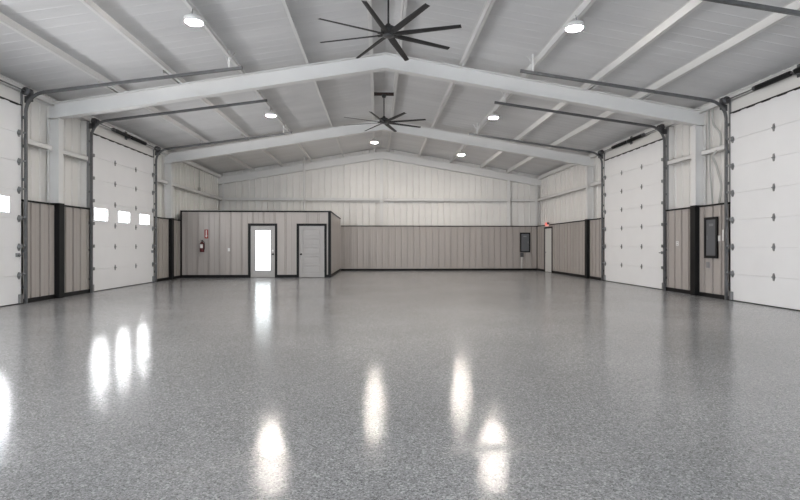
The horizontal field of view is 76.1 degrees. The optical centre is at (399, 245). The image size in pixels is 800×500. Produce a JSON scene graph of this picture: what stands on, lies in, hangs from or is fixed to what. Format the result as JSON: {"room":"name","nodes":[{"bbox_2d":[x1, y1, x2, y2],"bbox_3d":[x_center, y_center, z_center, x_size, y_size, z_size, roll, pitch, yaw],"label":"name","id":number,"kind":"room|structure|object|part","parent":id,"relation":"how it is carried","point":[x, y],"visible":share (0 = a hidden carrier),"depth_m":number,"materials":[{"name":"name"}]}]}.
{"room":"empty garage workshop","nodes":[
{"label":"empty garage workshop","id":0,"kind":"room"},
{"bbox_2d":[0,74,221,303],"bbox_3d":[-7.855,-1.150,8.544,0.315,4.770,32.150,0,0,-2],"label":"wall","id":1,"kind":"structure","parent":0,"point":[58,233],"depth_m":12.54,"materials":[{"name":"beige metal"}]},
{"bbox_2d":[0,83,25,306],"bbox_3d":[-7.885,-0.995,8.803,0.269,4.420,3.910,0,0,-2],"label":"door","id":2,"kind":"structure","parent":1,"relation":"in","point":[11,100],"depth_m":10.36,"materials":[{"name":"white metal"}]},
{"bbox_2d":[0,79,33,102],"bbox_3d":[-7.719,-3.185,8.810,0.220,0.360,3.930,0,0,-2],"label":"shaft","id":3,"kind":"object","parent":1,"relation":"attached to","point":[26,91],"visible":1,"depth_m":10.61,"materials":[{"name":"metal"}]},
{"bbox_3d":[-8.005,-0.945,11.210,0.197,0.040,1.090,0,0,-2],"label":"cap trim","id":4,"kind":"part","parent":1,"relation":"part of","materials":[{"name":"black metal"}]},
{"bbox_3d":[-7.942,1.167,11.213,0.072,0.095,1.090,0,0,-2],"label":"baseboard","id":5,"kind":"part","parent":1,"relation":"part of","materials":[{"name":"black metal"}]},
{"bbox_3d":[-8.065,-0.945,12.594,0.197,0.040,1.280,0,0,-2],"label":"cap trim","id":6,"kind":"part","parent":1,"relation":"part of","materials":[{"name":"black metal"}]},
{"bbox_3d":[-8.002,1.167,12.596,0.072,0.095,1.280,0,0,-2],"label":"baseboard","id":7,"kind":"part","parent":1,"relation":"part of","materials":[{"name":"black metal"}]},
{"bbox_2d":[81,121,155,291],"bbox_3d":[-8.157,-0.995,15.097,0.269,4.420,3.910,0,0,-2],"label":"door","id":8,"kind":"structure","parent":1,"relation":"in","point":[123,170],"depth_m":14.73,"materials":[{"name":"white metal"}]},
{"bbox_2d":[89,118,160,155],"bbox_3d":[-7.991,-3.185,15.104,0.220,0.360,3.930,0,0,-2],"label":"shaft","id":9,"kind":"object","parent":1,"relation":"attached to","point":[92,125],"visible":1,"depth_m":14.68,"materials":[{"name":"metal"}]},
{"bbox_3d":[-7.917,-3.140,13.150,0.170,0.270,0.020,0,0,-2],"label":"bearing plate","id":10,"kind":"part","parent":9,"relation":"part of","materials":[{"name":"grey metal"}]},
{"bbox_2d":[22,50,242,303],"bbox_3d":[-5.636,-1.478,10.870,4.547,5.385,0.158,0,0,-2],"label":"door track","id":11,"kind":"object","parent":1,"relation":"attached to","point":[25,117],"visible":0.98,"depth_m":10.73,"materials":[{"name":"metal"}]},
{"bbox_3d":[-8.217,1.167,17.572,0.072,0.095,1.220,0,0,-2],"label":"baseboard","id":12,"kind":"part","parent":1,"relation":"part of","materials":[{"name":"black metal"}]},
{"bbox_2d":[89,90,267,292],"bbox_3d":[-5.742,-1.478,13.328,4.547,5.385,0.158,0,0,-2],"label":"door track","id":13,"kind":"object","parent":1,"relation":"attached to","point":[256,100],"visible":0.98,"depth_m":13.18,"materials":[{"name":"metal"}]},
{"bbox_2d":[154,122,291,281],"bbox_3d":[-5.908,-1.478,17.165,4.547,5.385,0.158,0,0,-2],"label":"door track","id":14,"kind":"object","parent":1,"relation":"attached to","point":[283,133],"visible":0.96,"depth_m":17.02,"materials":[{"name":"metal"}]},
{"bbox_2d":[47,52,705,205],"bbox_3d":[-0.343,-2.773,12.187,15.580,3.585,0.200,0,0,-2],"label":"frame","id":15,"kind":"object","parent":1,"relation":"attached to","point":[233,84],"visible":0.93,"depth_m":12.15,"materials":[{"name":"white paint"}]},
{"bbox_2d":[0,13,252,170],"bbox_3d":[-6.414,-3.625,8.476,0.220,0.161,31.890,0,0,-2],"label":"roof purlin","id":16,"kind":"structure","parent":15,"relation":"on","point":[4,20],"depth_m":10.29,"materials":[{"name":"white paint"}]},
{"bbox_2d":[79,0,282,166],"bbox_3d":[-5.015,-3.858,8.536,0.220,0.161,31.890,0,0,-2],"label":"roof purlin","id":17,"kind":"structure","parent":15,"relation":"on","point":[90,4],"depth_m":10.25,"materials":[{"name":"white paint"}]},
{"bbox_2d":[182,0,312,161],"bbox_3d":[-3.556,-4.091,8.599,0.100,0.161,31.890,0,0,-2],"label":"roof purlin","id":18,"kind":"structure","parent":15,"relation":"on","point":[188,3],"depth_m":10.66,"materials":[{"name":"white paint"}]},
{"bbox_2d":[184,9,203,26],"bbox_3d":[-3.517,-3.895,8.726,0.324,0.241,0.324,0,0,-2],"label":"ceiling lamp","id":19,"kind":"object","parent":18,"relation":"hanging from","point":[192,19],"visible":1,"depth_m":8.65,"materials":[{"name":"white"}]},
{"bbox_2d":[185,19,202,25],"bbox_3d":[-3.517,-3.803,8.726,0.286,0.056,0.286,0,0,-2],"label":"diffuser","id":20,"kind":"object","parent":19,"relation":"attached to","point":[192,22],"depth_m":8.68,"materials":[{"name":"white plastic"}]},
{"bbox_2d":[265,108,276,116],"bbox_3d":[-3.788,-3.895,15.000,0.324,0.241,0.324,0,0,-2],"label":"ceiling lamp","id":21,"kind":"object","parent":18,"relation":"hanging from","point":[270,113],"visible":1,"depth_m":14.91,"materials":[{"name":"silver metal"}]},
{"bbox_2d":[281,0,343,156],"bbox_3d":[-2.038,-4.345,8.665,0.100,0.161,31.890,0,0,-2],"label":"roof purlin","id":22,"kind":"structure","parent":15,"relation":"on","point":[284,3],"depth_m":11.12,"materials":[{"name":"white paint"}]},
{"bbox_2d":[367,0,375,151],"bbox_3d":[-0.539,-4.595,8.730,0.100,0.161,31.890,0,0,-2],"label":"roof purlin","id":23,"kind":"structure","parent":15,"relation":"on","point":[369,15],"depth_m":12.49,"materials":[{"name":"white paint"}]},
{"bbox_2d":[344,92,425,131],"bbox_3d":[-0.483,-4.139,15.414,2.482,0.942,2.482,0,0,-2],"label":"ceiling fan","id":24,"kind":"object","parent":23,"relation":"hanging from","point":[383,120],"visible":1,"depth_m":15.38,"materials":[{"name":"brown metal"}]},
{"bbox_2d":[319,0,461,60],"bbox_3d":[-0.205,-4.139,8.999,2.482,0.942,2.482,0,0,-2],"label":"ceiling fan","id":25,"kind":"object","parent":23,"relation":"hanging from","point":[390,32],"visible":1,"depth_m":8.88,"materials":[{"name":"brown metal"}]},
{"bbox_2d":[387,0,407,151],"bbox_3d":[0.120,-4.595,8.758,0.100,0.161,31.890,0,0,-2],"label":"roof purlin","id":26,"kind":"structure","parent":15,"relation":"on","point":[403,2],"depth_m":13.91,"materials":[{"name":"white paint"}]},
{"bbox_2d":[418,0,495,156],"bbox_3d":[1.619,-4.345,8.823,0.100,0.161,31.890,0,0,-2],"label":"roof purlin","id":27,"kind":"structure","parent":15,"relation":"on","point":[488,5],"depth_m":11.30,"materials":[{"name":"white paint"}]},
{"bbox_2d":[450,0,595,162],"bbox_3d":[3.137,-4.091,8.889,0.100,0.161,31.890,0,0,-2],"label":"roof purlin","id":28,"kind":"structure","parent":15,"relation":"on","point":[579,11],"depth_m":10.62,"materials":[{"name":"white paint"}]},
{"bbox_2d":[488,112,498,118],"bbox_3d":[2.796,-3.904,15.285,0.324,0.241,0.324,0,0,-2],"label":"ceiling lamp","id":29,"kind":"object","parent":28,"relation":"hanging from","point":[493,115],"visible":1,"depth_m":15.19,"materials":[{"name":"silver metal"}]},
{"bbox_2d":[565,15,583,32],"bbox_3d":[3.068,-3.904,8.991,0.324,0.241,0.324,0,0,-2],"label":"ceiling lamp","id":30,"kind":"object","parent":28,"relation":"hanging from","point":[575,25],"visible":1,"depth_m":8.90,"materials":[{"name":"silver metal"}]},
{"bbox_2d":[566,25,582,31],"bbox_3d":[3.068,-3.811,8.991,0.286,0.056,0.286,0,0,-2],"label":"diffuser","id":31,"kind":"object","parent":30,"relation":"attached to","point":[569,28],"depth_m":8.94,"materials":[{"name":"white plastic"}]},
{"bbox_2d":[481,0,706,167],"bbox_3d":[4.696,-3.841,8.956,0.220,0.161,31.890,0,0,-2],"label":"roof purlin","id":32,"kind":"structure","parent":15,"relation":"on","point":[690,6],"depth_m":10.23,"materials":[{"name":"white paint"}]},
{"bbox_2d":[507,0,799,172],"bbox_3d":[5.995,-3.625,9.012,0.220,0.161,31.890,0,0,-2],"label":"roof purlin","id":33,"kind":"structure","parent":15,"relation":"on","point":[770,20],"depth_m":10.02,"materials":[{"name":"white paint"}]},
{"bbox_2d":[164,120,593,218],"bbox_3d":[-0.621,-2.773,18.610,15.580,3.585,0.200,0,0,-2],"label":"frame","id":34,"kind":"object","parent":1,"relation":"attached to","point":[171,158],"visible":0.84,"depth_m":18.57,"materials":[{"name":"white paint"}]},
{"bbox_2d":[180,210,330,277],"bbox_3d":[-5.444,-0.053,19.388,5.630,2.535,0.130,0,0,-2],"label":"wall","id":35,"kind":"structure","parent":0,"point":[226,229],"depth_m":19.32,"materials":[{"name":"beige metal"}]},
{"bbox_3d":[-8.227,-0.080,19.229,0.055,2.370,0.048,0,0,-2],"label":"corner trim","id":36,"kind":"part","parent":35,"relation":"part of","materials":[{"name":"black metal"}]},
{"bbox_2d":[200,240,204,251],"bbox_3d":[-7.415,0.016,19.165,0.170,0.458,0.212,0,0,-35],"label":"fire extinguisher","id":37,"kind":"object","parent":35,"relation":"attached to","point":[202,245],"visible":1,"depth_m":19.10,"materials":[{"name":"red metal"}]},
{"bbox_2d":[204,229,207,238],"bbox_3d":[-7.295,-0.435,19.256,0.140,0.340,0.008,0,0,-2],"label":"fire extinguisher sign","id":38,"kind":"object","parent":35,"relation":"attached to","point":[205,230],"visible":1,"depth_m":19.25,"materials":[{"name":"red plastic"}]},
{"bbox_3d":[-6.998,1.160,19.284,2.515,0.110,0.044,0,0,-2],"label":"baseboard","id":39,"kind":"part","parent":35,"relation":"part of","materials":[{"name":"black metal"}]},
{"bbox_3d":[-5.444,-1.293,19.388,5.630,0.055,0.130,0,0,-2],"label":"cap trim","id":40,"kind":"part","parent":35,"relation":"part of","materials":[{"name":"black metal"}]},
{"bbox_2d":[250,226,274,276],"bbox_3d":[-5.201,0.229,19.351,0.920,1.951,0.124,0,0,-2],"label":"door","id":41,"kind":"structure","parent":35,"relation":"in","point":[262,249],"depth_m":19.38,"materials":[{"name":"grey paint"}]},
{"bbox_3d":[-5.194,0.182,19.394,0.560,1.515,0.012,0,0,-2],"label":"frosted pane","id":42,"kind":"part","parent":41,"relation":"part of","materials":[{"name":"white glass"}]},
{"bbox_3d":[-5.199,0.190,19.399,1.090,2.050,0.130,0,0,-2],"label":"door frame","id":43,"kind":"part","parent":35,"relation":"part of","materials":[{"name":"black metal"}]},
{"bbox_3d":[-4.288,1.160,19.401,0.730,0.110,0.044,0,0,-2],"label":"baseboard","id":44,"kind":"part","parent":35,"relation":"part of","materials":[{"name":"black metal"}]},
{"bbox_2d":[299,226,323,276],"bbox_3d":[-3.354,0.229,19.431,0.961,1.951,0.124,0,0,-2],"label":"door","id":45,"kind":"structure","parent":35,"relation":"in","point":[311,238],"depth_m":19.46,"materials":[{"name":"grey paint"}]},
{"bbox_3d":[-3.358,0.190,19.478,1.135,2.050,0.130,0,0,-2],"label":"door frame","id":46,"kind":"part","parent":35,"relation":"part of","materials":[{"name":"black metal"}]},
{"bbox_3d":[-2.684,-0.025,19.498,0.105,2.480,0.108,0,0,-2],"label":"corner trim","id":47,"kind":"part","parent":35,"relation":"part of","materials":[{"name":"black metal"}]},
{"bbox_2d":[331,211,340,276],"bbox_3d":[-2.801,-0.053,22.085,0.124,2.535,5.069,0,0,-2],"label":"wall","id":48,"kind":"structure","parent":0,"point":[335,220],"depth_m":21.65,"materials":[{"name":"beige metal"}]},
{"bbox_2d":[218,148,540,270],"bbox_3d":[-0.889,-1.790,24.810,15.640,6.010,0.250,0,0,-2],"label":"wall","id":49,"kind":"structure","parent":0,"point":[442,211],"depth_m":24.89,"materials":[{"name":"beige metal"}]},
{"bbox_3d":[1.931,1.167,24.871,9.560,0.095,0.072,0,0,-2],"label":"baseboard","id":50,"kind":"part","parent":49,"relation":"part of","materials":[{"name":"black metal"}]},
{"bbox_3d":[1.928,-0.945,24.933,9.560,0.040,0.197,0,0,-2],"label":"cap trim","id":51,"kind":"part","parent":49,"relation":"part of","materials":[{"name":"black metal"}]},
{"bbox_2d":[520,233,529,251],"bbox_3d":[6.119,-0.150,25.009,0.500,0.970,0.030,0,0,-2],"label":"panel","id":52,"kind":"object","parent":49,"relation":"attached to","point":[524,237],"visible":1,"depth_m":25.00,"materials":[{"name":"black metal"}]},
{"bbox_2d":[0,270,799,499],"bbox_3d":[-0.199,1.290,8.850,15.800,0.150,32.300,0,0,-2],"label":"floor","id":53,"kind":"structure","parent":0,"point":[479,384],"depth_m":4.32,"materials":[{"name":"grey concrete"}]},
{"bbox_2d":[0,0,799,174],"bbox_3d":[-0.200,-4.130,8.865,16.000,1.390,32.370,0,0,-2],"label":"ceiling","id":54,"kind":"structure","parent":0,"point":[261,36],"depth_m":11.04,"materials":[{"name":"white metal"}]},
{"bbox_2d":[537,63,799,299],"bbox_3d":[7.455,-1.150,9.206,0.315,4.770,32.150,0,0,-2],"label":"wall","id":55,"kind":"structure","parent":0,"point":[562,189],"depth_m":13.59,"materials":[{"name":"beige metal"}]},
{"bbox_2d":[469,123,603,280],"bbox_3d":[4.696,-1.490,17.623,4.697,5.410,0.158,0,0,-2],"label":"door track","id":56,"kind":"object","parent":55,"relation":"attached to","point":[477,129],"visible":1,"depth_m":17.64,"materials":[{"name":"metal"}]},
{"bbox_2d":[544,226,552,272],"bbox_3d":[6.856,0.180,23.423,0.265,2.070,1.070,0,0,-2],"label":"door","id":57,"kind":"structure","parent":55,"relation":"in","point":[548,231],"depth_m":23.41,"materials":[{"name":"white paint"}]},
{"bbox_3d":[6.981,-0.945,20.956,0.197,0.040,3.830,0,0,-2],"label":"cap trim","id":58,"kind":"part","parent":55,"relation":"part of","materials":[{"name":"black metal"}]},
{"bbox_3d":[6.919,1.167,20.953,0.072,0.095,3.830,0,0,-2],"label":"baseboard","id":59,"kind":"part","parent":55,"relation":"part of","materials":[{"name":"black metal"}]},
{"bbox_2d":[494,92,666,290],"bbox_3d":[4.862,-1.490,13.787,4.697,5.410,0.158,0,0,-2],"label":"door track","id":60,"kind":"object","parent":55,"relation":"attached to","point":[504,95],"visible":0.92,"depth_m":13.81,"materials":[{"name":"metal"}]},
{"bbox_3d":[7.037,1.167,18.231,0.072,0.095,1.220,0,0,-2],"label":"baseboard","id":61,"kind":"part","parent":55,"relation":"part of","materials":[{"name":"black metal"}]},
{"bbox_2d":[520,54,729,299],"bbox_3d":[4.968,-1.490,11.329,4.697,5.410,0.158,0,0,-2],"label":"door track","id":62,"kind":"object","parent":55,"relation":"attached to","point":[726,124],"visible":1,"depth_m":11.35,"materials":[{"name":"metal"}]},
{"bbox_2d":[598,124,666,158],"bbox_3d":[7.025,-3.185,15.753,0.220,0.360,3.930,0,0,-2],"label":"shaft","id":63,"kind":"object","parent":55,"relation":"attached to","point":[661,127],"visible":1,"depth_m":15.36,"materials":[{"name":"metal"}]},
{"bbox_3d":[7.119,-3.140,13.800,0.170,0.270,0.020,0,0,-2],"label":"bearing plate","id":64,"kind":"part","parent":63,"relation":"part of","materials":[{"name":"grey metal"}]},
{"bbox_2d":[602,127,673,289],"bbox_3d":[7.190,-0.995,15.760,0.269,4.420,3.910,0,0,-2],"label":"door","id":65,"kind":"structure","parent":55,"relation":"in","point":[633,173],"depth_m":15.32,"materials":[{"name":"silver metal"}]},
{"bbox_3d":[7.314,-0.945,13.258,0.197,0.040,1.280,0,0,-2],"label":"cap trim","id":66,"kind":"part","parent":55,"relation":"part of","materials":[{"name":"black metal"}]},
{"bbox_3d":[7.252,1.167,13.255,0.072,0.095,1.280,0,0,-2],"label":"baseboard","id":67,"kind":"part","parent":55,"relation":"part of","materials":[{"name":"black metal"}]},
{"bbox_2d":[704,217,717,257],"bbox_3d":[7.265,-0.185,11.945,0.030,0.960,0.470,0,0,-2],"label":"panel","id":68,"kind":"object","parent":55,"relation":"attached to","point":[710,223],"visible":1,"depth_m":11.92,"materials":[{"name":"black metal"}]},
{"bbox_3d":[7.271,-0.185,11.945,0.018,0.840,0.350,0,0,-2],"label":"panel door","id":69,"kind":"part","parent":68,"relation":"part of","materials":[{"name":"grey metal"}]},
{"bbox_2d":[708,110,713,203],"bbox_3d":[7.367,-2.124,12.120,0.040,2.323,0.180,0,0,-2],"label":"conduit","id":70,"kind":"object","parent":55,"relation":"attached to","point":[708,110],"visible":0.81,"depth_m":12.14,"materials":[{"name":"grey metal"}]},
{"bbox_3d":[7.311,1.167,11.872,0.072,0.095,1.090,0,0,-2],"label":"baseboard","id":71,"kind":"part","parent":55,"relation":"part of","materials":[{"name":"black metal"}]},
{"bbox_3d":[7.374,-0.945,11.874,0.197,0.040,1.090,0,0,-2],"label":"cap trim","id":72,"kind":"part","parent":55,"relation":"part of","materials":[{"name":"black metal"}]},
{"bbox_2d":[711,108,722,202],"bbox_3d":[7.322,-2.147,11.895,0.162,2.376,0.368,0,0,-2],"label":"conduit","id":73,"kind":"object","parent":55,"relation":"attached to","point":[712,110],"visible":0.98,"depth_m":11.82,"materials":[{"name":"grey metal"}]},
{"bbox_2d":[702,0,799,16],"bbox_3d":[5.134,-1.490,7.492,4.697,5.410,0.158,0,0,-2],"label":"door track","id":74,"kind":"object","parent":55,"relation":"attached to","point":[739,3],"visible":1,"depth_m":7.43,"materials":[{"name":"metal"}]},
{"bbox_2d":[719,64,799,110],"bbox_3d":[7.297,-3.185,9.459,0.220,0.360,3.930,0,0,-2],"label":"shaft","id":75,"kind":"object","parent":55,"relation":"attached to","point":[796,71],"visible":1,"depth_m":10.04,"materials":[{"name":"metal"}]},
{"bbox_2d":[726,75,799,310],"bbox_3d":[7.462,-0.995,9.466,0.269,4.420,3.910,0,0,-2],"label":"door","id":76,"kind":"structure","parent":55,"relation":"in","point":[764,128],"depth_m":10.28,"materials":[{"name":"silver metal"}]},
{"bbox_3d":[-5.616,-1.245,21.988,5.510,0.100,5.080,0,0,-2],"label":"ceiling","id":77,"kind":"structure","parent":0,"visible":0},
{"bbox_2d":[303,157,304,210],"bbox_3d":[-4.446,-2.705,23.730,0.080,2.820,0.080,0,0,-2],"label":"vent pipe","id":78,"kind":"object","parent":77,"relation":"on","point":[303,157],"visible":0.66,"depth_m":23.70,"materials":[{"name":"white metal"}]}
]}

